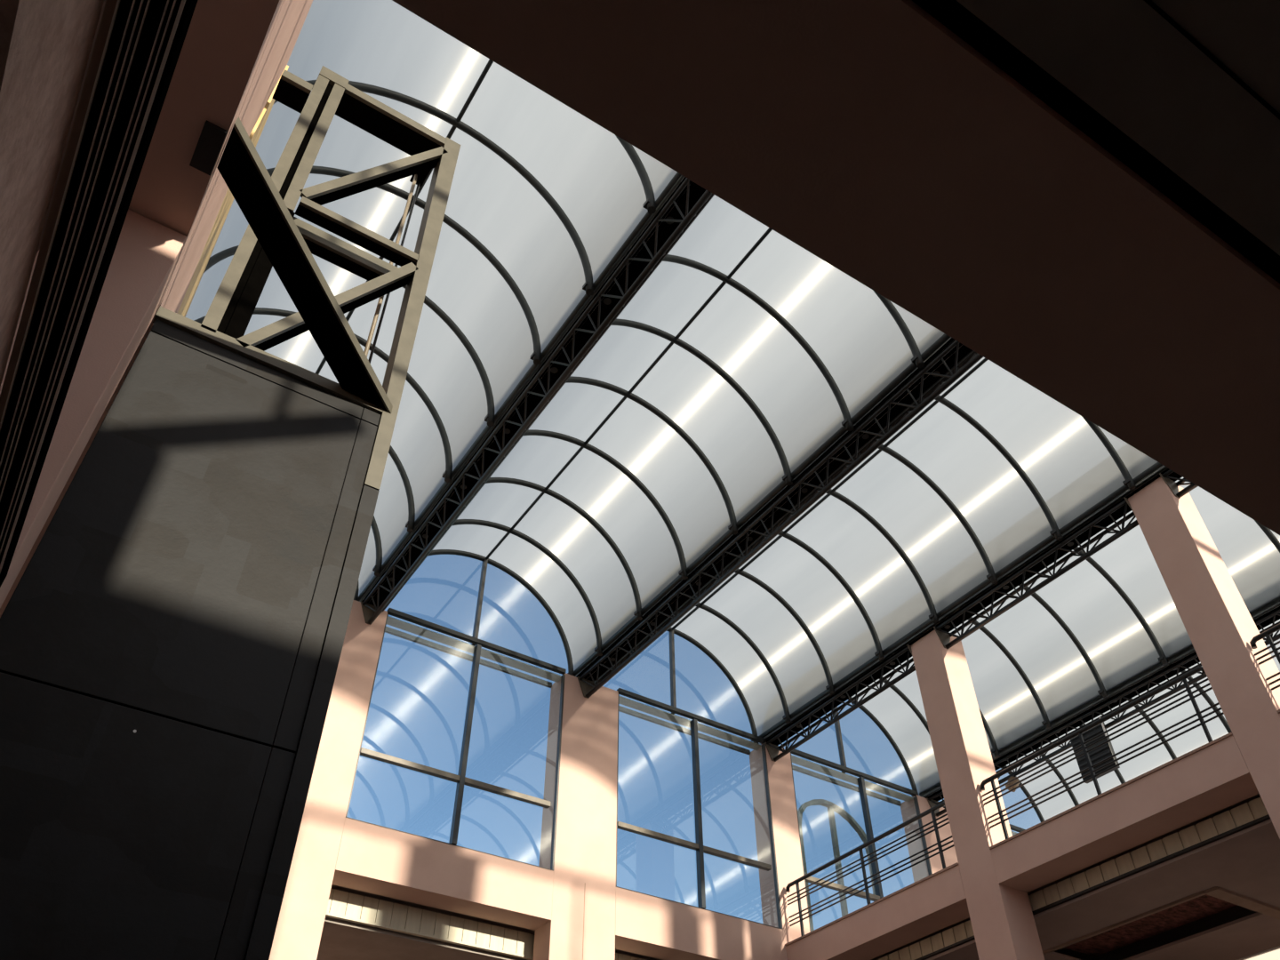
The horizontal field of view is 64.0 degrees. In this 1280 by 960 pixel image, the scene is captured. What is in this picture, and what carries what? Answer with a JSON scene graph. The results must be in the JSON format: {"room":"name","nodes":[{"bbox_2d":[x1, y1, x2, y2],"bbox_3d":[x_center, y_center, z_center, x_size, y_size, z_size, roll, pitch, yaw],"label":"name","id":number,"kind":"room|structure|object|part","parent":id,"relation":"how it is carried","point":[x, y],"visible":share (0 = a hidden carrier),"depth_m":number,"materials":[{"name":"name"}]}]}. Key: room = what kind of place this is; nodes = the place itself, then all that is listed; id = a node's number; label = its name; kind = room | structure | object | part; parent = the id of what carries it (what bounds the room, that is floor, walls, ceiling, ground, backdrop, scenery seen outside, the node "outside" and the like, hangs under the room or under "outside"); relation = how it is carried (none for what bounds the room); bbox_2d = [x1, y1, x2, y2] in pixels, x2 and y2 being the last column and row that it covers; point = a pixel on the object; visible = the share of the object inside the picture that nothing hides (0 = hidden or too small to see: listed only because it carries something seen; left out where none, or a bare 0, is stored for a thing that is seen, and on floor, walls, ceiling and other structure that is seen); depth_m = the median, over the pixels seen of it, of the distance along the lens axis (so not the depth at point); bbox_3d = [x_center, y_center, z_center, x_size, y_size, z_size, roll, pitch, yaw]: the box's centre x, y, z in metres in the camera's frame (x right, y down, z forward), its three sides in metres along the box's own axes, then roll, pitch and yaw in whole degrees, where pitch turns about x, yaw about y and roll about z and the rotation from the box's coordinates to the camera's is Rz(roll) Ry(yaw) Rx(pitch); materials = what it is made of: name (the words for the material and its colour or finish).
{"room":"building atrium","nodes":[
{"label":"building atrium","id":0,"kind":"room"},
{"bbox_2d":[0,0,103,387],"bbox_3d":[-2.096,-0.677,2.917,0.497,0.693,4.494,24,-49,-24],"label":"wall","id":1,"kind":"structure","parent":0,"point":[45,45],"depth_m":2.67,"materials":[{"name":"paint"}]},
{"bbox_2d":[36,0,106,252],"bbox_3d":[-4.901,-2.524,6.052,3.136,0.196,18.200,24,-49,-24],"label":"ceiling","id":2,"kind":"structure","parent":0,"point":[105,1],"depth_m":6.25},
{"bbox_2d":[163,0,312,313],"bbox_3d":[-4.365,-2.240,9.487,0.602,4.004,14.266,24,-49,-24],"label":"wall","id":3,"kind":"structure","parent":0,"point":[292,14],"depth_m":7.84,"materials":[{"name":"pink paint"}]},
{"bbox_2d":[177,64,288,317],"bbox_3d":[-5.793,-1.129,12.151,0.025,1.946,8.162,24,-49,-24],"label":"trim","id":4,"kind":"structure","parent":3,"relation":"attached to","point":[255,134],"depth_m":10.42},
{"bbox_3d":[-4.378,-3.565,11.163,0.112,0.112,14.224,24,-49,-24],"label":"rail","id":5,"kind":"object","parent":3,"relation":"on","visible":0},
{"bbox_2d":[185,0,684,601],"bbox_3d":[-2.632,-3.505,12.694,4.267,2.127,14.238,24,-49,-24],"label":"vault","id":6,"kind":"object","parent":5,"relation":"on","point":[543,196],"visible":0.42,"depth_m":13.46,"materials":[{"name":"grey paint"}]},
{"bbox_3d":[-1.358,-1.607,13.331,0.105,0.056,0.101,24,-49,-24],"label":"foot plate","id":7,"kind":"part","parent":6,"relation":"part of","materials":[{"name":"black paint"}]},
{"bbox_3d":[-0.637,-2.365,12.533,0.105,0.056,0.101,24,-49,-24],"label":"foot plate","id":8,"kind":"part","parent":6,"relation":"part of","materials":[{"name":"black paint"}]},
{"bbox_3d":[0.107,-3.148,11.710,0.105,0.056,0.101,24,-49,-24],"label":"foot plate","id":9,"kind":"part","parent":6,"relation":"part of","materials":[{"name":"black paint"}]},
{"bbox_2d":[316,917,523,959],"bbox_3d":[-4.173,7.727,16.038,12.460,0.056,3.472,24,-49,-24],"label":"ceiling","id":10,"kind":"structure","parent":0,"point":[340,940],"depth_m":15.16,"materials":[{"name":"beige paint"}]},
{"bbox_2d":[325,888,534,959],"bbox_3d":[-3.139,6.551,15.100,3.570,0.371,0.070,24,-49,-24],"label":"panel","id":11,"kind":"object","parent":10,"relation":"attached to","point":[353,908],"visible":0.92,"depth_m":15.09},
{"bbox_2d":[614,952,645,959],"bbox_3d":[0.696,8.272,16.930,3.584,0.371,0.070,24,-49,-24],"label":"panel","id":12,"kind":"object","parent":10,"relation":"attached to","point":[618,956],"visible":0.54,"depth_m":16.56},
{"bbox_2d":[325,884,662,959],"bbox_3d":[-0.139,9.021,18.292,21.980,0.252,3.668,24,-49,-24],"label":"floor","id":13,"kind":"structure","parent":0,"point":[336,887],"depth_m":15.62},
{"bbox_2d":[797,799,876,931],"bbox_3d":[4.068,8.325,20.584,2.042,3.877,0.119,24,-49,-24],"label":"arched frame","id":14,"kind":"object","parent":13,"relation":"on","point":[831,806],"visible":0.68,"depth_m":21.37,"materials":[{"name":"grey metal"}]},
{"bbox_2d":[331,817,785,959],"bbox_3d":[0.640,7.506,16.960,21.056,0.756,0.518,24,-49,-24],"label":"beam","id":15,"kind":"structure","parent":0,"point":[372,859],"depth_m":15.46,"materials":[{"name":"pink paint"}]},
{"bbox_2d":[345,608,566,870],"bbox_3d":[-2.927,4.291,16.781,3.430,3.696,0.560,24,-49,-24],"label":"window","id":16,"kind":"structure","parent":15,"relation":"in","point":[460,779],"depth_m":17.35,"materials":[{"name":"grey metal"}]},
{"bbox_2d":[616,688,783,929],"bbox_3d":[0.908,6.012,18.611,3.444,3.696,0.560,24,-49,-24],"label":"window","id":17,"kind":"structure","parent":15,"relation":"in","point":[699,847],"depth_m":19.12,"materials":[{"name":"grey metal"}]},
{"bbox_2d":[790,749,932,931],"bbox_3d":[4.352,7.558,20.254,3.500,3.696,0.560,24,-49,-24],"label":"window","id":18,"kind":"structure","parent":15,"relation":"in","point":[862,784],"depth_m":21.14,"materials":[{"name":"grey metal"}]},
{"bbox_2d":[1009,824,1025,835],"bbox_3d":[8.011,9.200,22.000,3.430,3.696,0.560,24,-49,-24],"label":"window","id":19,"kind":"structure","parent":15,"relation":"in","point":[1012,827],"depth_m":23.28,"materials":[{"name":"grey metal"}]},
{"bbox_2d":[392,0,1279,535],"bbox_3d":[5.471,1.003,5.514,15.092,0.392,0.756,24,-49,-24],"label":"ceiling","id":20,"kind":"structure","parent":0,"point":[871,137],"depth_m":3.20,"materials":[{"name":"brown paint"}]},
{"bbox_2d":[871,793,1260,959],"bbox_3d":[10.613,5.902,15.282,8.736,0.196,14.266,24,-49,-24],"label":"floor","id":21,"kind":"structure","parent":0,"point":[1237,912],"depth_m":16.57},
{"bbox_2d":[925,818,1279,959],"bbox_3d":[8.948,5.872,14.257,4.942,0.042,13.692,24,-49,-24],"label":"ceiling","id":22,"kind":"structure","parent":0,"point":[1245,862],"depth_m":14.13,"materials":[{"name":"brown paint"}]},
{"bbox_2d":[877,920,975,959],"bbox_3d":[4.295,7.531,16.222,0.084,0.270,4.298,24,-49,-24],"label":"panel","id":23,"kind":"object","parent":22,"relation":"attached to","point":[962,933],"visible":0.61,"depth_m":15.86,"materials":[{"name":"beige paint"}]},
{"bbox_2d":[1028,797,1270,915],"bbox_3d":[6.738,4.961,13.519,0.084,0.270,4.480,24,-49,-24],"label":"panel","id":24,"kind":"object","parent":22,"relation":"attached to","point":[1246,815],"visible":0.88,"depth_m":13.48,"materials":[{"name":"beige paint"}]},
{"bbox_2d":[1042,886,1279,954],"bbox_3d":[7.746,6.728,15.094,1.946,0.041,3.038,24,-49,-24],"label":"frame","id":25,"kind":"object","parent":22,"relation":"attached to","point":[1216,892],"visible":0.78,"depth_m":14.26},
{"bbox_3d":[6.902,6.427,14.778,0.056,0.034,2.842,24,-49,-24],"label":"frame rail","id":26,"kind":"part","parent":25,"relation":"part of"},
{"bbox_3d":[8.531,5.911,14.235,1.932,0.041,0.196,24,-49,-24],"label":"frame rail","id":27,"kind":"part","parent":25,"relation":"part of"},
{"bbox_2d":[1237,945,1279,959],"bbox_3d":[10.406,6.855,15.240,0.952,0.036,2.940,24,-49,-24],"label":"recessed light","id":28,"kind":"object","parent":22,"relation":"in","point":[1272,954],"visible":1,"depth_m":15.67,"materials":[{"name":"white paint"}]},
{"bbox_2d":[1246,948,1279,959],"bbox_3d":[10.406,6.864,15.231,0.868,0.011,2.856,24,-49,-24],"label":"diffuser","id":29,"kind":"object","parent":28,"relation":"attached to","point":[1272,954],"depth_m":15.67,"materials":[{"name":"white plastic"}]},
{"bbox_2d":[956,0,1279,255],"bbox_3d":[7.000,-0.605,3.823,15.092,0.336,4.669,24,-49,-24],"label":"ceiling","id":30,"kind":"structure","parent":0,"point":[1123,59],"depth_m":2.96,"materials":[{"name":"brown paint"}]},
{"bbox_2d":[0,0,198,587],"bbox_3d":[-1.806,-0.841,3.336,0.193,0.118,4.494,24,-49,-24],"label":"sliding track","id":31,"kind":"object","parent":30,"relation":"attached to","point":[139,44],"visible":1,"depth_m":3.29,"materials":[{"name":"metal"}]},
{"bbox_2d":[912,0,1279,283],"bbox_3d":[5.699,0.743,5.281,15.092,0.280,0.077,24,-49,-24],"label":"trim","id":32,"kind":"structure","parent":30,"relation":"attached to","point":[952,14],"depth_m":3.14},
{"bbox_2d":[1144,0,1279,119],"bbox_3d":[5.879,0.701,4.944,15.092,0.011,0.011,24,-49,-24],"label":"trim","id":33,"kind":"structure","parent":30,"relation":"attached to","point":[1150,3],"depth_m":2.91,"materials":[{"name":"black"}]},
{"bbox_2d":[1064,894,1237,956],"bbox_3d":[7.505,6.468,15.318,1.666,0.112,3.080,24,-49,-24],"label":"ceiling","id":34,"kind":"structure","parent":0,"point":[1204,906],"depth_m":15.57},
{"bbox_3d":[3.377,7.356,5.295,32.200,0.210,28.000,24,-49,-24],"label":"floor","id":35,"kind":"structure","parent":0,"visible":0},
{"bbox_2d":[0,208,186,607],"bbox_3d":[-3.416,1.135,4.251,0.658,7.417,0.602,24,-49,-24],"label":"column","id":36,"kind":"structure","parent":35,"relation":"on","point":[147,253],"depth_m":5.94,"materials":[{"name":"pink paint"}]},
{"bbox_2d":[0,0,283,617],"bbox_3d":[-4.378,-0.668,7.981,0.644,0.322,14.266,24,-49,-24],"label":"beam","id":37,"kind":"structure","parent":36,"relation":"on","point":[226,41],"depth_m":6.13,"materials":[{"name":"pink paint"}]},
{"bbox_2d":[0,65,460,959],"bbox_3d":[-2.650,0.303,6.322,1.918,11.470,3.080,24,-49,-24],"label":"tower","id":38,"kind":"object","parent":35,"relation":"on","point":[172,639],"visible":1,"depth_m":6.04,"materials":[{"name":"grey metal"}]},
{"bbox_3d":[-2.717,2.198,4.551,1.522,2.663,0.053,24,-49,-24],"label":"cladding panel","id":39,"kind":"part","parent":38,"relation":"part of","materials":[{"name":"black metal"}]},
{"bbox_3d":[-2.723,0.252,6.395,1.522,2.677,0.053,24,-49,-24],"label":"cladding panel","id":40,"kind":"part","parent":38,"relation":"part of","materials":[{"name":"grey metal"}]},
{"bbox_3d":[-2.650,-2.036,6.282,0.130,0.032,0.336,24,-49,-24],"label":"wall plate","id":41,"kind":"part","parent":38,"relation":"part of","materials":[{"name":"black paint"}]},
{"bbox_3d":[-2.022,2.509,4.881,0.135,2.663,0.056,24,-49,-24],"label":"cladding panel","id":42,"kind":"part","parent":38,"relation":"part of","materials":[{"name":"black metal"}]},
{"bbox_3d":[-2.726,-0.771,7.364,1.522,0.119,0.053,24,-49,-24],"label":"cladding panel","id":43,"kind":"part","parent":38,"relation":"part of","materials":[{"name":"grey metal"}]},
{"bbox_3d":[-2.994,-1.555,7.997,0.122,1.736,0.238,24,-49,-24],"label":"web plate","id":44,"kind":"part","parent":38,"relation":"part of","materials":[{"name":"metal"}]},
{"bbox_3d":[-3.088,-2.469,8.630,0.105,3.934,0.084,24,-49,-24],"label":"frame post","id":45,"kind":"part","parent":38,"relation":"part of","materials":[{"name":"beige metal"}]},
{"bbox_3d":[-3.036,-2.422,8.679,0.056,3.934,0.056,24,-49,-24],"label":"web plate","id":46,"kind":"part","parent":38,"relation":"part of","materials":[{"name":"metal"}]},
{"bbox_3d":[-1.927,2.471,5.030,0.112,6.542,0.140,24,-49,-24],"label":"corner post","id":47,"kind":"part","parent":38,"relation":"part of","materials":[{"name":"black metal"}]},
{"bbox_3d":[-2.028,0.563,6.726,0.135,2.677,0.056,24,-49,-24],"label":"cladding panel","id":48,"kind":"part","parent":38,"relation":"part of","materials":[{"name":"grey metal"}]},
{"bbox_3d":[-3.026,-3.927,10.073,0.272,0.168,0.098,24,-49,-24],"label":"cap plate","id":49,"kind":"part","parent":38,"relation":"part of","materials":[{"name":"beige paint"}]},
{"bbox_3d":[-2.031,-0.460,7.695,0.135,0.119,0.056,24,-49,-24],"label":"cladding panel","id":50,"kind":"part","parent":38,"relation":"part of","materials":[{"name":"grey metal"}]},
{"bbox_3d":[-2.341,-1.816,9.423,0.034,3.850,0.034,-25,-49,24],"label":"guide rod","id":51,"kind":"part","parent":38,"relation":"part of","materials":[{"name":"metal"}]},
{"bbox_3d":[-2.327,-1.752,9.491,0.023,3.850,0.023,7,-44,-8],"label":"guide rod","id":52,"kind":"part","parent":38,"relation":"part of","materials":[{"name":"black paint"}]},
{"bbox_3d":[-1.981,-1.676,8.981,0.164,4.886,0.210,24,-49,-24],"label":"frame post","id":53,"kind":"part","parent":38,"relation":"part of","materials":[{"name":"beige metal"}]},
{"bbox_2d":[268,600,387,959],"bbox_3d":[-4.649,6.514,13.124,0.700,11.820,0.518,24,-49,-24],"label":"column","id":54,"kind":"structure","parent":35,"relation":"on","point":[299,930],"depth_m":14.72,"materials":[{"name":"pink paint"}]},
{"bbox_2d":[357,172,714,624],"bbox_3d":[-0.653,-1.821,12.800,0.521,0.566,14.140,24,-49,-24],"label":"roof truss","id":55,"kind":"object","parent":54,"relation":"attached to","point":[695,198],"visible":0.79,"depth_m":13.32,"materials":[{"name":"black metal"}]},
{"bbox_3d":[-4.457,2.222,16.918,0.406,0.371,0.017,24,-49,-24],"label":"plate","id":56,"kind":"part","parent":55,"relation":"part of","materials":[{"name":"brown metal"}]},
{"bbox_2d":[368,182,953,676],"bbox_3d":[0.945,-1.869,14.372,4.082,2.043,14.238,24,-49,-24],"label":"vault","id":57,"kind":"object","parent":55,"relation":"on","point":[744,350],"visible":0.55,"depth_m":16.04,"materials":[{"name":"grey paint"}]},
{"bbox_2d":[471,558,487,646],"bbox_3d":[-2.913,2.213,18.619,3.920,1.974,0.098,24,-49,-24],"label":"mullion","id":58,"kind":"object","parent":57,"relation":"attached to","point":[476,631],"depth_m":18.61,"materials":[{"name":"grey metal"}]},
{"bbox_3d":[1.434,0.729,15.805,0.105,0.056,0.101,24,-49,-24],"label":"foot plate","id":59,"kind":"part","parent":57,"relation":"part of","materials":[{"name":"black paint"}]},
{"bbox_3d":[2.155,-0.030,15.007,0.105,0.056,0.101,24,-49,-24],"label":"foot plate","id":60,"kind":"part","parent":57,"relation":"part of","materials":[{"name":"black paint"}]},
{"bbox_3d":[2.876,-0.788,14.209,0.105,0.056,0.101,24,-49,-24],"label":"foot plate","id":61,"kind":"part","parent":57,"relation":"part of","materials":[{"name":"black paint"}]},
{"bbox_3d":[3.620,-1.571,13.386,0.105,0.056,0.101,24,-49,-24],"label":"foot plate","id":62,"kind":"part","parent":57,"relation":"part of","materials":[{"name":"black paint"}]},
{"bbox_2d":[532,672,618,959],"bbox_3d":[-1.006,8.148,14.861,1.148,11.820,0.520,24,-49,-24],"label":"column","id":63,"kind":"structure","parent":35,"relation":"on","point":[581,925],"depth_m":16.86,"materials":[{"name":"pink paint"}]},
{"bbox_2d":[668,628,676,714],"bbox_3d":[0.647,3.801,20.327,3.976,2.002,0.098,24,-49,-24],"label":"window","id":64,"kind":"structure","parent":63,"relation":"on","point":[673,697],"depth_m":20.31,"materials":[{"name":"grey metal"}]},
{"bbox_2d":[572,333,983,698],"bbox_3d":[2.837,-0.254,14.465,0.521,0.566,14.140,24,-49,-24],"label":"roof truss","id":65,"kind":"object","parent":63,"relation":"attached to","point":[964,358],"visible":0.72,"depth_m":15.12,"materials":[{"name":"black metal"}]},
{"bbox_3d":[-0.967,3.788,18.583,0.406,0.371,0.017,24,-49,-24],"label":"plate","id":66,"kind":"part","parent":65,"relation":"part of","materials":[{"name":"brown metal"}]},
{"bbox_2d":[586,344,1167,743],"bbox_3d":[4.513,-0.278,16.083,4.155,2.071,14.238,24,-49,-24],"label":"vault","id":67,"kind":"object","parent":65,"relation":"on","point":[994,467],"visible":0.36,"depth_m":17.82,"materials":[{"name":"grey paint"}]},
{"bbox_3d":[5.739,1.579,16.717,0.105,0.056,0.101,24,-49,-24],"label":"foot plate","id":68,"kind":"part","parent":67,"relation":"part of","materials":[{"name":"black paint"}]},
{"bbox_3d":[6.460,0.820,15.919,0.105,0.056,0.101,24,-49,-24],"label":"foot plate","id":69,"kind":"part","parent":67,"relation":"part of","materials":[{"name":"black paint"}]},
{"bbox_3d":[7.204,0.037,15.095,0.105,0.056,0.101,24,-49,-24],"label":"foot plate","id":70,"kind":"part","parent":67,"relation":"part of","materials":[{"name":"black paint"}]},
{"bbox_2d":[749,744,810,959],"bbox_3d":[2.624,9.778,16.594,0.644,11.820,0.518,24,-49,-24],"label":"column","id":71,"kind":"structure","parent":35,"relation":"on","point":[786,831],"depth_m":19.19,"materials":[{"name":"pink paint"}]},
{"bbox_2d":[900,795,958,881],"bbox_3d":[6.202,11.384,18.300,0.910,11.820,0.518,24,-49,-24],"label":"column","id":72,"kind":"structure","parent":35,"relation":"on","point":[920,871],"depth_m":21.59,"materials":[{"name":"pink paint"}]},
{"bbox_2d":[924,598,1279,816],"bbox_3d":[10.168,3.036,17.963,0.521,0.566,14.140,24,-49,-24],"label":"roof truss","id":73,"kind":"object","parent":72,"relation":"attached to","point":[1271,617],"visible":0.42,"depth_m":19.28,"materials":[{"name":"black metal"}]},
{"bbox_3d":[6.365,7.078,22.080,0.406,0.371,0.017,24,-49,-24],"label":"plate","id":74,"kind":"part","parent":73,"relation":"part of","materials":[{"name":"brown metal"}]},
{"bbox_2d":[991,748,1019,791],"bbox_3d":[7.415,5.867,20.722,0.394,0.934,0.215,-7,-44,7],"label":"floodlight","id":75,"kind":"object","parent":73,"relation":"attached to","point":[994,756],"visible":0.65,"depth_m":20.45,"materials":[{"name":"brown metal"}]},
{"bbox_2d":[1070,717,1119,783],"bbox_3d":[8.491,5.062,19.151,0.126,0.980,0.770,24,-49,-24],"label":"box","id":76,"kind":"object","parent":73,"relation":"hanging from","point":[1106,750],"visible":0.56,"depth_m":19.07,"materials":[{"name":"black paint"}]},
{"bbox_2d":[1002,619,1279,822],"bbox_3d":[11.809,2.981,19.578,4.267,2.113,14.238,24,-49,-24],"label":"vault","id":77,"kind":"object","parent":73,"relation":"on","point":[1218,727],"visible":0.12,"depth_m":22.73,"materials":[{"name":"grey paint"}]},
{"bbox_2d":[910,630,1044,959],"bbox_3d":[5.173,7.123,13.801,0.602,11.820,0.630,24,-49,-24],"label":"column","id":78,"kind":"structure","parent":35,"relation":"on","point":[1002,917],"depth_m":15.66,"materials":[{"name":"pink paint"}]},
{"bbox_2d":[784,862,969,959],"bbox_3d":[3.879,7.177,16.436,0.623,0.525,4.046,24,-49,-24],"label":"beam","id":79,"kind":"structure","parent":78,"relation":"attached to","point":[937,901],"depth_m":16.05,"materials":[{"name":"pink paint"}]},
{"bbox_2d":[785,801,954,935],"bbox_3d":[3.732,6.537,16.900,0.067,1.040,4.004,24,-49,-24],"label":"balcony railing","id":80,"kind":"object","parent":79,"relation":"on","point":[932,810],"visible":0.88,"depth_m":16.89,"materials":[{"name":"black metal"}]},
{"bbox_3d":[2.804,7.526,17.916,0.039,1.007,0.039,24,-49,-24],"label":"post","id":81,"kind":"part","parent":80,"relation":"part of","materials":[{"name":"black paint"}]},
{"bbox_3d":[3.716,6.565,16.905,0.039,1.007,0.039,24,-49,-24],"label":"post","id":82,"kind":"part","parent":80,"relation":"part of","materials":[{"name":"black metal"}]},
{"bbox_3d":[3.731,6.208,17.211,0.067,0.135,3.995,24,-49,-24],"label":"handrail","id":83,"kind":"part","parent":80,"relation":"part of","materials":[{"name":"black metal"}]},
{"bbox_3d":[3.731,6.316,17.109,0.027,0.023,4.004,24,-49,-24],"label":"rail","id":84,"kind":"part","parent":80,"relation":"part of","materials":[{"name":"black metal"}]},
{"bbox_3d":[3.731,6.367,17.061,0.027,0.023,4.004,24,-49,-24],"label":"rail","id":85,"kind":"part","parent":80,"relation":"part of","materials":[{"name":"black metal"}]},
{"bbox_3d":[3.731,6.412,17.018,0.027,0.023,4.004,24,-49,-24],"label":"rail","id":86,"kind":"part","parent":80,"relation":"part of","materials":[{"name":"black metal"}]},
{"bbox_3d":[3.732,6.575,16.864,0.027,0.023,4.004,24,-49,-24],"label":"rail","id":87,"kind":"part","parent":80,"relation":"part of","materials":[{"name":"black metal"}]},
{"bbox_3d":[3.732,6.626,16.816,0.027,0.023,4.004,24,-49,-24],"label":"rail","id":88,"kind":"part","parent":80,"relation":"part of","materials":[{"name":"black metal"}]},
{"bbox_3d":[3.732,6.677,16.767,0.027,0.023,4.004,24,-49,-24],"label":"rail","id":89,"kind":"part","parent":80,"relation":"part of","materials":[{"name":"black metal"}]},
{"bbox_3d":[4.637,5.597,15.887,0.039,1.007,0.039,24,-49,-24],"label":"post","id":90,"kind":"part","parent":80,"relation":"part of","materials":[{"name":"black metal"}]},
{"bbox_2d":[1128,476,1279,839],"bbox_3d":[7.658,4.509,11.050,0.602,11.820,0.602,24,-49,-24],"label":"column","id":91,"kind":"structure","parent":35,"relation":"on","point":[1216,619],"depth_m":13.26,"materials":[{"name":"pink paint"}]},
{"bbox_2d":[759,462,1197,761],"bbox_3d":[6.444,1.365,16.186,0.521,0.566,14.140,24,-49,-24],"label":"roof truss","id":92,"kind":"object","parent":91,"relation":"on","point":[1106,518],"visible":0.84,"depth_m":16.94,"materials":[{"name":"black metal"}]},
{"bbox_3d":[2.640,5.407,20.304,0.406,0.371,0.017,24,-49,-24],"label":"plate","id":93,"kind":"part","parent":92,"relation":"part of","materials":[{"name":"brown metal"}]},
{"bbox_3d":[5.195,2.720,17.477,0.406,0.371,0.017,24,-49,-24],"label":"plate","id":94,"kind":"part","parent":92,"relation":"part of","materials":[{"name":"brown metal"}]},
{"bbox_2d":[771,474,1279,798],"bbox_3d":[8.161,1.334,17.847,4.337,2.141,14.238,24,-49,-24],"label":"vault","id":95,"kind":"object","parent":92,"relation":"on","point":[1112,617],"visible":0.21,"depth_m":19.74,"materials":[{"name":"grey paint"}]},
{"bbox_2d":[832,706,846,773],"bbox_3d":[4.278,5.405,22.083,4.116,2.072,0.098,24,-49,-24],"label":"window","id":96,"kind":"structure","parent":95,"relation":"attached to","point":[839,739],"depth_m":21.85,"materials":[{"name":"grey metal"}]},
{"bbox_3d":[9.428,3.234,18.477,0.105,0.056,0.101,24,-49,-24],"label":"foot plate","id":97,"kind":"part","parent":95,"relation":"part of","materials":[{"name":"black paint"}]},
{"bbox_3d":[7.336,0.467,15.107,0.406,0.371,0.017,24,-49,-24],"label":"plate","id":98,"kind":"part","parent":92,"relation":"part of","materials":[{"name":"brown metal"}]},
{"bbox_3d":[7.672,0.114,14.735,0.406,0.371,0.017,24,-49,-24],"label":"plate","id":99,"kind":"part","parent":92,"relation":"part of","materials":[{"name":"brown metal"}]},
{"bbox_2d":[988,732,1259,892],"bbox_3d":[6.407,4.519,13.639,0.623,0.525,3.920,24,-49,-24],"label":"beam","id":100,"kind":"structure","parent":91,"relation":"attached to","point":[1209,779],"depth_m":13.37,"materials":[{"name":"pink paint"}]},
{"bbox_2d":[979,666,1223,839],"bbox_3d":[6.255,3.882,14.107,0.067,1.040,3.906,24,-49,-24],"label":"balcony railing","id":101,"kind":"object","parent":100,"relation":"on","point":[1183,677],"visible":0.97,"depth_m":14.08,"materials":[{"name":"black metal"}]},
{"bbox_3d":[5.320,4.879,15.131,0.039,1.007,0.039,24,-49,-24],"label":"post","id":102,"kind":"part","parent":101,"relation":"part of","materials":[{"name":"black paint"}]},
{"bbox_3d":[6.217,3.935,14.138,0.039,1.007,0.039,24,-49,-24],"label":"post","id":103,"kind":"part","parent":101,"relation":"part of","materials":[{"name":"black metal"}]},
{"bbox_3d":[6.254,3.554,14.418,0.067,0.135,3.897,24,-49,-24],"label":"handrail","id":104,"kind":"part","parent":101,"relation":"part of","materials":[{"name":"black metal"}]},
{"bbox_3d":[6.255,3.661,14.317,0.027,0.023,3.906,24,-49,-24],"label":"rail","id":105,"kind":"part","parent":101,"relation":"part of","materials":[{"name":"black metal"}]},
{"bbox_3d":[6.255,3.712,14.268,0.027,0.023,3.906,24,-49,-24],"label":"rail","id":106,"kind":"part","parent":101,"relation":"part of","materials":[{"name":"black metal"}]},
{"bbox_3d":[6.255,3.758,14.225,0.027,0.023,3.906,24,-49,-24],"label":"rail","id":107,"kind":"part","parent":101,"relation":"part of","materials":[{"name":"black metal"}]},
{"bbox_3d":[6.255,3.921,14.071,0.027,0.023,3.906,24,-49,-24],"label":"rail","id":108,"kind":"part","parent":101,"relation":"part of","materials":[{"name":"black metal"}]},
{"bbox_3d":[6.256,3.971,14.023,0.027,0.023,3.906,24,-49,-24],"label":"rail","id":109,"kind":"part","parent":101,"relation":"part of","materials":[{"name":"black metal"}]},
{"bbox_3d":[6.256,4.022,13.975,0.027,0.023,3.906,24,-49,-24],"label":"rail","id":110,"kind":"part","parent":101,"relation":"part of","materials":[{"name":"black metal"}]},
{"bbox_3d":[7.145,2.959,13.111,0.039,1.007,0.039,24,-49,-24],"label":"post","id":111,"kind":"part","parent":101,"relation":"part of","materials":[{"name":"black metal"}]},
{"bbox_3d":[9.045,1.743,10.719,0.623,0.525,4.508,24,-49,-24],"label":"beam","id":112,"kind":"structure","parent":91,"relation":"attached to","visible":0},
{"bbox_2d":[1249,623,1279,690],"bbox_3d":[8.894,1.107,11.187,0.067,1.040,4.494,24,-49,-24],"label":"balcony railing","id":113,"kind":"object","parent":112,"relation":"on","point":[1267,633],"visible":1,"depth_m":12.63,"materials":[{"name":"black metal"}]},
{"bbox_3d":[8.893,0.778,11.498,0.067,0.135,4.485,24,-49,-24],"label":"handrail","id":114,"kind":"part","parent":113,"relation":"part of","materials":[{"name":"black metal"}]},
{"bbox_3d":[8.893,0.886,11.396,0.027,0.023,4.494,24,-49,-24],"label":"rail","id":115,"kind":"part","parent":113,"relation":"part of","materials":[{"name":"black metal"}]},
{"bbox_3d":[8.893,0.937,11.348,0.027,0.023,4.494,24,-49,-24],"label":"rail","id":116,"kind":"part","parent":113,"relation":"part of","materials":[{"name":"black metal"}]},
{"bbox_3d":[8.894,0.982,11.305,0.027,0.023,4.494,24,-49,-24],"label":"rail","id":117,"kind":"part","parent":113,"relation":"part of","materials":[{"name":"black metal"}]},
{"bbox_3d":[7.797,2.273,12.389,0.039,1.007,0.039,24,-49,-24],"label":"post","id":118,"kind":"part","parent":113,"relation":"part of","materials":[{"name":"black metal"}]},
{"bbox_3d":[8.894,1.145,11.151,0.027,0.023,4.494,24,-49,-24],"label":"rail","id":119,"kind":"part","parent":113,"relation":"part of","materials":[{"name":"black metal"}]},
{"bbox_3d":[8.894,1.196,11.103,0.027,0.023,4.494,24,-49,-24],"label":"rail","id":120,"kind":"part","parent":113,"relation":"part of","materials":[{"name":"black metal"}]}
]}

